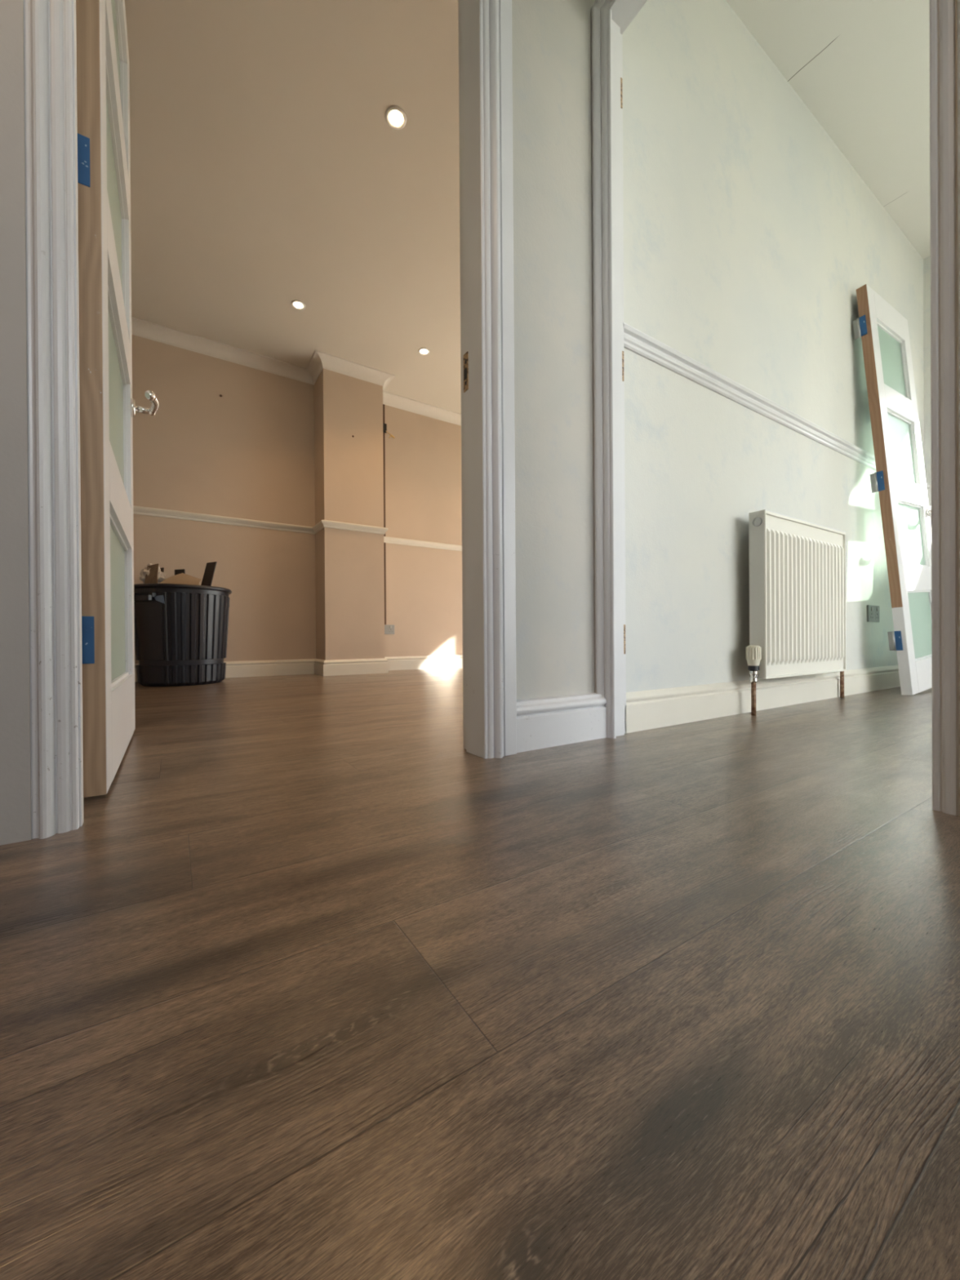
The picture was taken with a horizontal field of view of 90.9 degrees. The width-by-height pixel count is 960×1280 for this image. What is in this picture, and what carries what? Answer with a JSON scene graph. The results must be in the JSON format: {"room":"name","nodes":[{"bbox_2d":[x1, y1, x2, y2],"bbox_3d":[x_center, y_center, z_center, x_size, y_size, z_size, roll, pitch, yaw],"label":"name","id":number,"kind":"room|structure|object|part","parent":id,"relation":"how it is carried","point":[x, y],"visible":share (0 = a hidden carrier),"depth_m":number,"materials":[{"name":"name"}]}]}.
{"room":"hallway","nodes":[
{"label":"hallway","id":0,"kind":"room"},
{"bbox_2d":[0,0,31,844],"bbox_3d":[-1.737,-1.009,0.028,2.530,2.600,0.125,0,0,-33],"label":"wall","id":1,"kind":"structure","parent":0,"point":[15,795],"depth_m":0.66,"materials":[{"name":"grey paint"}]},
{"bbox_2d":[23,0,504,839],"bbox_3d":[-0.298,-0.768,0.896,0.826,2.095,0.026,0,0,-33],"label":"trim","id":2,"kind":"structure","parent":1,"relation":"attached to","point":[48,77],"depth_m":0.69,"materials":[{"name":"white wood"}]},
{"bbox_2d":[124,0,461,413],"bbox_3d":[-0.102,-2.228,2.976,6.100,0.100,3.100,0,0,-33],"label":"ceiling","id":3,"kind":"structure","parent":0,"point":[268,170],"depth_m":2.22,"materials":[{"name":"paint"}]},
{"bbox_2d":[291,299,305,310],"bbox_3d":[-1.177,-2.168,3.063,0.088,0.008,0.088,0,0,-33],"label":"recessed light","id":4,"kind":"object","parent":3,"relation":"in","point":[298,304],"visible":1,"depth_m":3.06,"materials":[{"name":"white plastic"}]},
{"bbox_3d":[-1.177,-2.167,3.063,0.057,0.006,0.057,0,0,-33],"label":"bulb","id":5,"kind":"part","parent":4,"relation":"part of","materials":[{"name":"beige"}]},
{"bbox_2d":[385,106,406,129],"bbox_3d":[-0.350,-2.170,1.968,0.088,0.008,0.088,0,0,-33],"label":"recessed light","id":6,"kind":"object","parent":3,"relation":"in","point":[396,113],"visible":1,"depth_m":1.96,"materials":[{"name":"white plastic"}]},
{"bbox_3d":[-0.350,-2.170,1.968,0.057,0.006,0.057,0,0,-33],"label":"bulb","id":7,"kind":"part","parent":6,"relation":"part of","materials":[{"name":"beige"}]},
{"bbox_2d":[417,347,430,355],"bbox_3d":[-0.422,-2.175,3.567,0.088,0.008,0.088,0,0,-33],"label":"recessed light","id":8,"kind":"object","parent":3,"relation":"in","point":[424,351],"visible":1,"depth_m":3.56,"materials":[{"name":"white plastic"}]},
{"bbox_3d":[-0.422,-2.174,3.567,0.057,0.006,0.057,0,0,-33],"label":"bulb","id":9,"kind":"part","parent":8,"relation":"part of","materials":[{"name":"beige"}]},
{"bbox_2d":[131,334,462,663],"bbox_3d":[-0.957,-1.027,4.219,6.000,2.600,0.120,0,0,-33],"label":"wall","id":10,"kind":"structure","parent":0,"point":[246,452],"depth_m":3.69,"materials":[{"name":"beige paint"}]},
{"bbox_2d":[133,505,388,534],"bbox_3d":[-2.057,-0.892,3.248,2.896,0.056,0.313,0,0,-33],"label":"trim","id":11,"kind":"structure","parent":10,"relation":"attached to","point":[141,510],"depth_m":3.62,"materials":[{"name":"white wood"}]},
{"bbox_2d":[134,654,462,681],"bbox_3d":[-0.833,0.212,4.044,5.800,0.122,0.307,0,0,-33],"label":"baseboard","id":12,"kind":"structure","parent":10,"relation":"attached to","point":[305,666],"depth_m":3.78,"materials":[{"name":"white wood"}]},
{"bbox_2d":[382,404,386,624],"bbox_3d":[-0.859,-1.117,4.209,0.034,1.960,0.007,0,0,-33],"label":"cable","id":13,"kind":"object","parent":10,"relation":"attached to","point":[384,442],"depth_m":4.21,"materials":[{"name":"brown"}]},
{"bbox_2d":[382,422,395,438],"bbox_3d":[-0.818,-1.861,4.209,0.118,0.124,0.036,0,0,-9],"label":"stub","id":14,"kind":"object","parent":10,"relation":"attached to","point":[384,425],"visible":0.78,"depth_m":4.20,"materials":[{"name":"black plastic"}]},
{"bbox_2d":[384,624,394,634],"bbox_3d":[-0.831,-0.093,4.221,0.146,0.086,0.013,0,0,-33],"label":"wall socket","id":15,"kind":"object","parent":10,"relation":"attached to","point":[388,628],"visible":0.57,"depth_m":4.23,"materials":[{"name":"grey plastic"}]},
{"bbox_2d":[388,628,393,633],"bbox_3d":[-0.799,-0.082,4.238,0.044,0.040,0.001,0,0,-33],"label":"outlet","id":16,"kind":"object","parent":15,"relation":"attached to","point":[390,630],"depth_m":4.24,"materials":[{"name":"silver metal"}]},
{"bbox_2d":[383,536,462,551],"bbox_3d":[0.326,-0.905,4.963,2.840,0.056,0.028,0,0,-33],"label":"trim","id":17,"kind":"structure","parent":10,"relation":"attached to","point":[386,540],"depth_m":4.40,"materials":[{"name":"white wood"}]},
{"bbox_2d":[314,368,384,660],"bbox_3d":[-1.081,-0.952,3.909,0.483,2.455,0.305,0,0,-33],"label":"wall","id":18,"kind":"structure","parent":0,"point":[349,565],"depth_m":3.78,"materials":[{"name":"beige paint"}]},
{"bbox_2d":[131,316,461,426],"bbox_3d":[-0.127,-2.139,2.924,5.800,0.078,2.960,0,0,-33],"label":"trim","id":19,"kind":"structure","parent":18,"relation":"attached to","point":[320,360],"depth_m":3.67,"materials":[{"name":"paint"}]},
{"bbox_2d":[0,666,959,1279],"bbox_3d":[0.271,0.274,1.239,9.626,0.001,6.660,0,0,-33],"label":"floor","id":20,"kind":"structure","parent":0,"point":[320,984],"depth_m":0.36,"materials":[{"name":"wood"}]},
{"bbox_2d":[133,583,231,686],"bbox_3d":[-1.945,-0.028,3.095,0.592,0.622,0.592,0,0,-33],"label":"dustbin","id":21,"kind":"object","parent":20,"relation":"on","point":[181,630],"visible":0.97,"depth_m":2.88,"materials":[{"name":"black plastic"}]},
{"bbox_2d":[144,563,159,583],"bbox_3d":[-2.074,-0.322,2.992,0.087,0.337,0.214,0,0,-33],"label":"cardboard piece","id":22,"kind":"object","parent":21,"relation":"in","point":[152,578],"depth_m":3.01,"materials":[{"name":"cardboard"}]},
{"bbox_2d":[139,563,166,583],"bbox_3d":[-2.141,-0.420,3.095,0.145,0.158,0.163,0,0,-33],"label":"crumpled paper","id":23,"kind":"object","parent":21,"relation":"in","point":[161,576],"visible":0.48,"depth_m":3.06,"materials":[{"name":"beige paper"}]},
{"bbox_2d":[174,568,185,575],"bbox_3d":[-1.989,-0.344,3.141,0.114,0.256,0.030,0,0,15],"label":"debris","id":24,"kind":"object","parent":21,"relation":"in","point":[179,571],"depth_m":3.15,"materials":[{"name":"brown"}]},
{"bbox_2d":[159,573,201,585],"bbox_3d":[-1.924,-0.374,3.029,0.250,0.134,0.188,0,0,-16],"label":"cardboard piece","id":25,"kind":"object","parent":21,"relation":"on","point":[182,578],"visible":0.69,"depth_m":3.03,"materials":[{"name":"beige cardboard"}]},
{"bbox_2d":[200,561,217,586],"bbox_3d":[-1.826,-0.355,3.146,0.133,0.336,0.064,0,0,-33],"label":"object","id":26,"kind":"object","parent":21,"relation":"in","point":[210,568],"depth_m":3.15,"materials":[{"name":"brown"}]},
{"bbox_2d":[853,284,932,695],"bbox_3d":[2.158,-0.736,2.404,0.697,1.991,0.185,0,0,-32],"label":"glazed door","id":27,"kind":"structure","parent":20,"relation":"on","point":[900,477],"depth_m":2.34,"materials":[{"name":"white wood"}]},
{"bbox_3d":[2.095,-1.415,2.418,0.405,0.333,0.006,-5,-1,-33],"label":"glass pane","id":28,"kind":"part","parent":27,"relation":"part of","materials":[{"name":"glass"}]},
{"bbox_3d":[2.137,-0.970,2.409,0.405,0.348,0.006,-5,-1,-33],"label":"glass pane","id":29,"kind":"part","parent":27,"relation":"part of","materials":[{"name":"glass"}]},
{"bbox_3d":[2.179,-0.532,2.400,0.405,0.328,0.006,-5,-1,-33],"label":"glass pane","id":30,"kind":"part","parent":27,"relation":"part of","materials":[{"name":"clear glass"}]},
{"bbox_3d":[2.221,-0.079,2.391,0.405,0.348,0.006,-5,-1,-33],"label":"glass pane","id":31,"kind":"part","parent":27,"relation":"part of","materials":[{"name":"glass"}]},
{"bbox_2d":[511,0,924,700],"bbox_3d":[1.044,-1.083,1.858,4.110,2.700,0.080,0,0,-33],"label":"wall","id":32,"kind":"structure","parent":0,"point":[750,237],"depth_m":1.59,"materials":[{"name":"paint"}]},
{"bbox_2d":[75,0,159,797],"bbox_3d":[-0.851,-0.745,1.146,0.109,2.035,0.736,0,0,-33],"label":"door","id":33,"kind":"structure","parent":32,"relation":"in","point":[108,407],"depth_m":0.86,"materials":[{"name":"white wood"}]},
{"bbox_3d":[-0.886,-1.045,1.132,0.006,0.373,0.580,0,0,-33],"label":"glass pane","id":34,"kind":"part","parent":33,"relation":"part of","materials":[{"name":"clear glass"}]},
{"bbox_3d":[-0.889,-1.513,1.131,0.006,0.348,0.580,0,0,-33],"label":"glass pane","id":35,"kind":"part","parent":33,"relation":"part of","materials":[{"name":"clear glass"}]},
{"bbox_3d":[-0.883,-0.565,1.134,0.006,0.373,0.580,0,0,-33],"label":"glass pane","id":36,"kind":"part","parent":33,"relation":"part of","materials":[{"name":"clear glass"}]},
{"bbox_3d":[-0.880,-0.084,1.135,0.006,0.376,0.580,0,0,-33],"label":"glass pane","id":37,"kind":"part","parent":33,"relation":"part of","materials":[{"name":"clear glass"}]},
{"bbox_3d":[-0.975,-0.693,1.381,0.061,0.026,0.138,0,0,-33],"label":"handle lever","id":38,"kind":"part","parent":33,"relation":"part of","materials":[{"name":"silver metal"}]},
{"bbox_2d":[71,0,482,826],"bbox_3d":[-0.333,-0.761,0.953,0.830,2.080,0.110,0,0,-33],"label":"door frame","id":39,"kind":"structure","parent":32,"relation":"attached to","point":[468,9],"depth_m":1.13,"materials":[{"name":"white wood"}]},
{"bbox_2d":[463,351,468,392],"bbox_3d":[-0.035,-0.655,1.157,0.003,0.092,0.021,0,0,-33],"label":"strike plate","id":40,"kind":"object","parent":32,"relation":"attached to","point":[466,354],"visible":1,"depth_m":1.15,"materials":[{"name":"brown metal"}]},
{"bbox_2d":[499,0,516,755],"bbox_3d":[0.053,-0.784,1.152,0.036,2.120,0.051,0,0,-33],"label":"trim","id":41,"kind":"structure","parent":32,"relation":"attached to","point":[505,6],"depth_m":1.13,"materials":[{"name":"white wood"}]},
{"bbox_2d":[516,692,606,752],"bbox_3d":[0.213,0.213,1.258,0.333,0.122,0.042,0,0,-33],"label":"baseboard","id":42,"kind":"structure","parent":32,"relation":"attached to","point":[544,722],"depth_m":1.23,"materials":[{"name":"white wood"}]},
{"bbox_2d":[620,76,622,108],"bbox_3d":[0.405,-1.589,1.371,0.019,0.086,0.003,0,0,-33],"label":"hinge","id":43,"kind":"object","parent":32,"relation":"attached to","point":[620,77],"depth_m":1.37,"materials":[{"name":"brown metal"}]},
{"bbox_2d":[622,351,623,381],"bbox_3d":[0.410,-0.797,1.373,0.019,0.086,0.003,0,0,-33],"label":"hinge","id":44,"kind":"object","parent":32,"relation":"attached to","point":[622,351],"depth_m":1.38,"materials":[{"name":"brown metal"}]},
{"bbox_2d":[623,624,625,653],"bbox_3d":[0.415,-0.002,1.375,0.019,0.086,0.003,0,0,-33],"label":"hinge","id":45,"kind":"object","parent":32,"relation":"attached to","point":[624,624],"depth_m":1.38,"materials":[{"name":"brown metal"}]},
{"bbox_2d":[625,665,900,733],"bbox_3d":[1.578,0.205,2.142,2.765,0.116,0.022,0,0,-33],"label":"baseboard","id":46,"kind":"structure","parent":32,"relation":"attached to","point":[648,709],"depth_m":1.71,"materials":[{"name":"white wood"}]},
{"bbox_2d":[623,322,929,490],"bbox_3d":[1.572,-0.916,2.137,2.763,0.066,0.026,0,0,-33],"label":"trim","id":47,"kind":"structure","parent":32,"relation":"attached to","point":[635,340],"depth_m":1.71,"materials":[{"name":"white wood"}]},
{"bbox_2d":[746,509,846,715],"bbox_3d":[1.306,-0.099,1.918,0.857,0.728,0.100,0,0,-33],"label":"radiator","id":48,"kind":"object","parent":32,"relation":"attached to","point":[797,566],"visible":1,"depth_m":1.79,"materials":[{"name":"white metal"}]},
{"bbox_3d":[0.990,-0.162,1.691,0.002,0.596,0.052,0,0,-33],"label":"panel","id":49,"kind":"part","parent":48,"relation":"part of","materials":[{"name":"white metal"}]},
{"bbox_3d":[1.288,-0.162,1.855,0.678,0.595,0.014,0,0,-33],"label":"panel","id":50,"kind":"part","parent":48,"relation":"part of","materials":[{"name":"white metal"}]},
{"bbox_2d":[764,509,845,532],"bbox_3d":[1.274,-0.460,1.873,0.678,0.004,0.056,0,0,-33],"label":"grille","id":51,"kind":"object","parent":48,"relation":"attached to","point":[769,513],"depth_m":1.81,"materials":[{"name":"white metal"}]},
{"bbox_2d":[866,604,879,622],"bbox_3d":[2.037,-0.136,2.445,0.146,0.086,0.013,0,0,-33],"label":"wall socket","id":52,"kind":"object","parent":32,"relation":"attached to","point":[873,611],"visible":1,"depth_m":2.43,"materials":[{"name":"grey plastic"}]},
{"bbox_2d":[870,612,873,619],"bbox_3d":[2.008,-0.124,2.424,0.044,0.040,0.001,0,0,-33],"label":"outlet","id":53,"kind":"object","parent":52,"relation":"attached to","point":[871,613],"depth_m":2.42,"materials":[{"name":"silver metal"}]},
{"bbox_2d":[875,612,879,620],"bbox_3d":[2.068,-0.124,2.463,0.044,0.040,0.001,0,0,-33],"label":"outlet","id":54,"kind":"object","parent":52,"relation":"attached to","point":[877,614],"depth_m":2.46,"materials":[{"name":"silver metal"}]},
{"bbox_2d":[725,0,930,258],"bbox_3d":[2.457,-2.374,0.821,2.990,0.100,3.300,0,0,-33],"label":"ceiling","id":55,"kind":"structure","parent":0,"point":[861,68],"depth_m":1.95,"materials":[{"name":"paint"}]},
{"bbox_2d":[923,255,931,525],"bbox_3d":[3.643,-1.099,1.619,0.150,2.700,3.150,0,0,-33],"label":"wall","id":56,"kind":"structure","parent":0,"point":[926,261],"depth_m":2.88,"materials":[{"name":"paint"}]},
{"bbox_3d":[0.929,-1.078,0.515,0.075,2.700,2.050,0,0,-33],"label":"wall","id":57,"kind":"structure","parent":0,"visible":0},
{"bbox_2d":[606,0,647,737],"bbox_3d":[0.572,-0.755,1.067,0.088,2.055,0.734,0,0,-33],"label":"trim","id":58,"kind":"structure","parent":57,"relation":"attached to","point":[624,11],"depth_m":1.35,"materials":[{"name":"white wood"}]},
{"bbox_2d":[591,0,959,816],"bbox_3d":[0.540,-0.767,1.030,0.022,2.082,0.787,0,0,-33],"label":"trim","id":59,"kind":"structure","parent":57,"relation":"attached to","point":[944,15],"depth_m":0.75,"materials":[{"name":"white wood"}]}
]}

